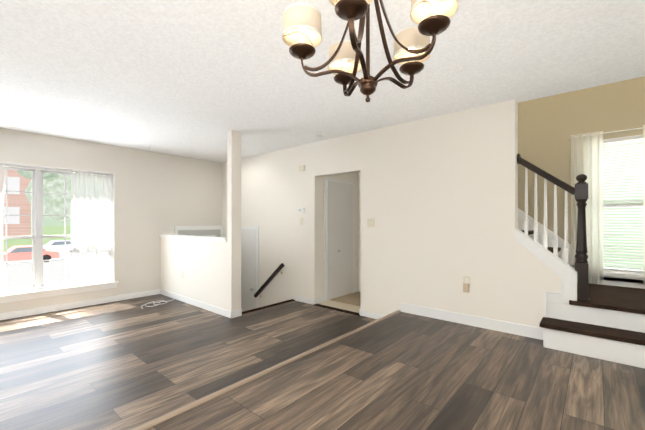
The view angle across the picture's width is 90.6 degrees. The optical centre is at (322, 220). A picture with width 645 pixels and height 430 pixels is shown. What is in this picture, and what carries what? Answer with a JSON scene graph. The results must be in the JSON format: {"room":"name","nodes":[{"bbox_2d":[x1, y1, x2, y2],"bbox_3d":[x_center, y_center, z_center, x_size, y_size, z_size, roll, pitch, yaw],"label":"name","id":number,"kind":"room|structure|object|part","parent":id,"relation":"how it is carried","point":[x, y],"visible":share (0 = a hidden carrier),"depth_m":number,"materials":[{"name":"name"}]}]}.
{"room":"empty living room","nodes":[
{"label":"empty living room","id":0,"kind":"room"},
{"bbox_2d":[0,128,221,312],"bbox_3d":[-3.973,0.494,4.964,0.250,3.710,8.100,0,0,41],"label":"wall","id":1,"kind":"structure","parent":0,"point":[156,194],"depth_m":5.60,"materials":[{"name":"white paint"}]},
{"bbox_2d":[0,164,112,294],"bbox_3d":[-4.141,0.115,4.662,0.059,1.783,1.916,0,0,41],"label":"curtains","id":2,"kind":"object","parent":1,"relation":"hanging from","point":[91,227],"visible":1,"depth_m":5.12,"materials":[{"name":"white fabric"}]},
{"bbox_2d":[0,162,118,302],"bbox_3d":[-4.165,0.158,4.668,0.225,1.921,2.020,0,0,41],"label":"window","id":3,"kind":"structure","parent":1,"relation":"in","point":[37,215],"depth_m":4.70,"materials":[{"name":"white wood"}]},
{"bbox_2d":[0,289,159,319],"bbox_3d":[-4.670,1.299,3.946,0.014,0.095,5.150,0,0,41],"label":"baseboard","id":4,"kind":"structure","parent":1,"relation":"attached to","point":[40,310],"depth_m":4.91,"materials":[{"name":"white wood"}]},
{"bbox_2d":[174,226,221,236],"bbox_3d":[-2.487,1.143,6.468,0.043,2.080,1.020,0,0,41],"label":"entry door","id":5,"kind":"structure","parent":1,"relation":"in","point":[214,231],"depth_m":6.46,"materials":[{"name":"grey wood"}]},
{"bbox_2d":[0,291,376,429],"bbox_3d":[-2.275,1.400,3.540,4.180,0.132,7.650,0,0,41],"label":"floor","id":6,"kind":"structure","parent":0,"point":[128,364],"depth_m":3.23,"materials":[{"name":"laminate"}]},
{"bbox_2d":[24,312,57,318],"bbox_3d":[-4.004,1.345,4.541,0.110,0.006,0.360,0,0,41],"label":"floor vent","id":7,"kind":"object","parent":6,"relation":"in","point":[45,314],"visible":1,"depth_m":4.52,"materials":[{"name":"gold metal"}]},
{"bbox_2d":[141,295,175,308],"bbox_3d":[-2.695,1.299,5.204,0.326,0.101,0.577,0,0,41],"label":"cord","id":8,"kind":"object","parent":6,"relation":"on","point":[153,302],"visible":0.98,"depth_m":5.23,"materials":[{"name":"white plastic"}]},
{"bbox_2d":[227,130,240,310],"bbox_3d":[-1.250,0.043,4.516,0.110,2.610,0.160,0,0,41],"label":"post","id":9,"kind":"object","parent":6,"relation":"on","point":[233,220],"visible":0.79,"depth_m":4.47,"materials":[{"name":"white paint"}]},
{"bbox_2d":[161,237,226,309],"bbox_3d":[-2.123,1.295,5.254,2.180,2.010,0.150,0,0,41],"label":"wall","id":10,"kind":"structure","parent":0,"point":[202,265],"depth_m":5.05,"materials":[{"name":"white paint"}]},
{"bbox_2d":[159,234,226,241],"bbox_3d":[-2.123,0.277,5.256,2.180,0.055,0.220,0,0,41],"label":"trim","id":11,"kind":"structure","parent":10,"relation":"on","point":[204,238],"depth_m":5.07,"materials":[{"name":"white wood"}]},
{"bbox_2d":[160,289,232,317],"bbox_3d":[-2.118,1.302,5.141,2.274,0.095,0.014,0,0,41],"label":"baseboard","id":12,"kind":"structure","parent":10,"relation":"attached to","point":[221,311],"depth_m":4.96,"materials":[{"name":"white wood"}]},
{"bbox_2d":[0,0,644,162],"bbox_3d":[-1.071,-1.317,2.515,7.350,0.100,7.650,0,0,41],"label":"ceiling","id":13,"kind":"structure","parent":0,"point":[197,79],"depth_m":2.63,"materials":[{"name":"white paint"}]},
{"bbox_2d":[317,133,325,136],"bbox_3d":[-0.021,-1.243,4.632,0.132,0.038,0.132,0,0,41],"label":"smoke detector","id":14,"kind":"object","parent":13,"relation":"attached to","point":[321,134],"visible":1,"depth_m":4.59,"materials":[{"name":"white plastic"}]},
{"bbox_2d":[282,0,458,101],"bbox_3d":[0.194,-0.864,1.228,0.624,0.809,0.640,0,0,41],"label":"chandelier","id":15,"kind":"object","parent":13,"relation":"hanging from","point":[345,62],"visible":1,"depth_m":1.22,"materials":[{"name":"white glass"}]},
{"bbox_2d":[321,173,357,302],"bbox_3d":[0.265,0.046,5.692,0.140,2.610,1.080,0,0,41],"label":"wall","id":16,"kind":"structure","parent":0,"point":[351,177],"depth_m":5.86,"materials":[{"name":"white paint"}]},
{"bbox_2d":[324,177,353,300],"bbox_3d":[0.322,0.310,5.597,0.066,2.058,0.830,0,0,41],"label":"closet door","id":17,"kind":"structure","parent":16,"relation":"in","point":[338,238],"depth_m":5.55,"materials":[{"name":"white wood"}]},
{"bbox_2d":[222,99,560,327],"bbox_3d":[0.110,0.519,5.018,5.880,3.560,0.145,0,0,41],"label":"wall","id":18,"kind":"structure","parent":0,"point":[439,198],"depth_m":4.00,"materials":[{"name":"white paint"}]},
{"bbox_2d":[241,226,258,311],"bbox_3d":[-1.573,1.145,6.296,0.870,2.075,0.098,0,0,41],"label":"closet door","id":19,"kind":"structure","parent":18,"relation":"in","point":[249,263],"depth_m":6.19,"materials":[{"name":"white wood"}]},
{"bbox_2d":[131,310,400,429],"bbox_3d":[-1.087,1.175,1.715,0.047,0.033,6.423,0,0,41],"label":"trim","id":20,"kind":"structure","parent":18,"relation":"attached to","point":[156,421],"depth_m":2.30,"materials":[{"name":"beige wood"}]},
{"bbox_2d":[242,299,294,313],"bbox_3d":[-0.853,1.343,5.011,0.075,0.012,1.111,0,0,41],"label":"trim","id":21,"kind":"structure","parent":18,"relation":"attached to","point":[259,308],"depth_m":4.98,"materials":[{"name":"brown wood"}]},
{"bbox_2d":[254,263,283,297],"bbox_3d":[-0.967,1.094,5.796,0.807,0.708,0.082,0,0,41],"label":"handrail","id":22,"kind":"object","parent":18,"relation":"attached to","point":[270,279],"visible":0.98,"depth_m":5.75,"materials":[{"name":"brown wood"}]},
{"bbox_2d":[298,208,304,212],"bbox_3d":[-0.355,-0.170,5.303,0.130,0.080,0.030,0,0,41],"label":"thermostat","id":23,"kind":"object","parent":18,"relation":"attached to","point":[301,210],"visible":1,"depth_m":5.28,"materials":[{"name":"white plastic"}]},
{"bbox_2d":[299,165,304,170],"bbox_3d":[-0.344,-0.870,5.291,0.120,0.090,0.035,0,0,41],"label":"box","id":24,"kind":"object","parent":18,"relation":"attached to","point":[302,168],"visible":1,"depth_m":5.26,"materials":[{"name":"beige plastic"}]},
{"bbox_2d":[294,295,316,304],"bbox_3d":[-0.289,1.302,5.270,0.464,0.095,0.039,0,0,41],"label":"baseboard","id":25,"kind":"structure","parent":18,"relation":"attached to","point":[312,301],"depth_m":5.24,"materials":[{"name":"white wood"}]},
{"bbox_2d":[313,304,359,315],"bbox_3d":[0.212,1.343,4.843,0.880,0.012,0.085,0,0,41],"label":"trim","id":26,"kind":"structure","parent":18,"relation":"attached to","point":[338,309],"depth_m":4.81,"materials":[{"name":"brown wood"}]},
{"bbox_2d":[367,218,374,226],"bbox_3d":[0.671,0.028,4.430,0.118,0.120,0.019,0,0,41],"label":"switch plate","id":27,"kind":"object","parent":18,"relation":"attached to","point":[370,222],"visible":1,"depth_m":4.43,"materials":[{"name":"beige plastic"}]},
{"bbox_2d":[359,309,385,318],"bbox_3d":[0.760,1.300,4.372,0.594,0.095,0.039,0,0,41],"label":"baseboard","id":28,"kind":"structure","parent":18,"relation":"attached to","point":[362,313],"depth_m":4.43,"materials":[{"name":"white wood"}]},
{"bbox_2d":[463,276,469,286],"bbox_3d":[1.634,0.686,3.610,0.075,0.120,0.009,0,0,41],"label":"outlet","id":29,"kind":"object","parent":18,"relation":"attached to","point":[466,279],"visible":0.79,"depth_m":3.61,"materials":[{"name":"beige plastic"}]},
{"bbox_2d":[463,283,468,291],"bbox_3d":[1.618,0.753,3.591,0.060,0.095,0.042,0,0,41],"label":"plug-in air freshener","id":30,"kind":"object","parent":29,"relation":"attached to","point":[465,287],"visible":1,"depth_m":3.58,"materials":[{"name":"beige plastic"}]},
{"bbox_2d":[401,303,542,339],"bbox_3d":[1.603,1.119,3.632,1.550,0.115,0.014,0,0,41],"label":"baseboard","id":31,"kind":"structure","parent":18,"relation":"attached to","point":[508,327],"depth_m":3.53,"materials":[{"name":"white wood"}]},
{"bbox_2d":[146,312,644,429],"bbox_3d":[0.117,1.314,0.683,3.170,0.290,6.425,0,0,41],"label":"floor","id":32,"kind":"structure","parent":0,"point":[403,371],"depth_m":2.22,"materials":[{"name":"laminate"}]},
{"bbox_2d":[515,153,644,368],"bbox_3d":[2.455,-0.051,3.548,3.340,2.453,1.483,0,0,41],"label":"staircase","id":33,"kind":"structure","parent":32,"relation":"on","point":[584,316],"depth_m":3.02,"materials":[{"name":"white wood"}]},
{"bbox_3d":[2.261,-0.484,3.246,0.534,0.468,0.116,0,0,41],"label":"handrail","id":34,"kind":"part","parent":33,"relation":"part of","materials":[{"name":"brown wood"}]},
{"bbox_2d":[358,76,644,291],"bbox_3d":[1.559,-1.240,5.430,7.550,5.420,0.200,0,0,41],"label":"wall","id":35,"kind":"structure","parent":0,"point":[548,126],"depth_m":4.04,"materials":[{"name":"beige paint"}]},
{"bbox_2d":[569,125,644,287],"bbox_3d":[3.475,-0.159,3.568,1.140,1.790,0.042,0,0,41],"label":"panels","id":36,"kind":"object","parent":35,"relation":"hanging from","point":[587,154],"visible":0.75,"depth_m":3.80,"materials":[{"name":"fabric"}]},
{"bbox_2d":[590,277,644,288],"bbox_3d":[3.672,0.706,3.473,1.400,0.100,0.014,0,0,41],"label":"baseboard","id":37,"kind":"structure","parent":35,"relation":"attached to","point":[632,284],"depth_m":3.66,"materials":[{"name":"white wood"}]},
{"bbox_2d":[603,135,643,283],"bbox_3d":[3.540,-0.130,3.644,0.920,1.671,0.150,0,0,41],"label":"window","id":38,"kind":"structure","parent":35,"relation":"in","point":[628,276],"depth_m":3.66,"materials":[{"name":"white"}]},
{"bbox_2d":[603,136,643,274],"bbox_3d":[3.537,-0.175,3.640,0.792,1.554,0.040,0,0,41],"label":"window blinds","id":39,"kind":"object","parent":38,"relation":"attached to","point":[617,141],"visible":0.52,"depth_m":3.69,"materials":[{"name":"white plastic"}]},
{"label":"outside","id":40,"kind":"structure","parent":0,"visible":0},
{"bbox_2d":[3,226,70,251],"bbox_3d":[-43.926,2.244,44.205,28.000,2.600,170.000,0,0,41],"label":"lawn","id":41,"kind":"structure","parent":40,"point":[50,230],"depth_m":45.03,"materials":[{"name":"green plant"}]},
{"bbox_2d":[3,169,30,235],"bbox_3d":[-59.962,-7.890,30.052,6.700,20.400,48.400,0,0,41],"label":"brick building","id":42,"kind":"structure","parent":41,"relation":"on","point":[18,203],"depth_m":45.04,"materials":[{"name":"red brick"}]},
{"bbox_2d":[17,170,70,222],"bbox_3d":[-32.570,-6.986,42.004,11.640,19.850,16.258,0,0,41],"label":"tree","id":43,"kind":"object","parent":41,"relation":"on","point":[53,204],"visible":0.1,"depth_m":38.92,"materials":[{"name":"green plant"}]},
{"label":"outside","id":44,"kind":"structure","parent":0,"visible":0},
{"bbox_2d":[4,251,70,287],"bbox_3d":[-17.465,3.489,21.524,41.700,0.001,170.000,0,0,41],"label":"street","id":45,"kind":"structure","parent":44,"point":[19,274],"depth_m":21.95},
{"bbox_2d":[4,245,58,261],"bbox_3d":[-24.900,2.801,26.449,1.800,1.400,4.500,0,0,41],"label":"car","id":46,"kind":"object","parent":45,"relation":"on","point":[16,253],"visible":0.58,"depth_m":25.97,"materials":[{"name":"red metal"}]},
{"bbox_2d":[43,240,70,251],"bbox_3d":[-28.567,2.821,34.465,1.800,1.400,4.500,0,0,41],"label":"car","id":47,"kind":"object","parent":45,"relation":"on","point":[56,245],"visible":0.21,"depth_m":33.88,"materials":[{"name":"white metal"}]},
{"bbox_2d":[31,206,70,225],"bbox_3d":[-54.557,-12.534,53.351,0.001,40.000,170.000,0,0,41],"label":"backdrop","id":48,"kind":"structure","parent":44,"point":[48,221],"depth_m":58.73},
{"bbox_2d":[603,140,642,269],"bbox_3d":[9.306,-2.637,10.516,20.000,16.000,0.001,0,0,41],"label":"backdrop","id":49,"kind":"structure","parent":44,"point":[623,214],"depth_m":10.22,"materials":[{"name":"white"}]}
]}

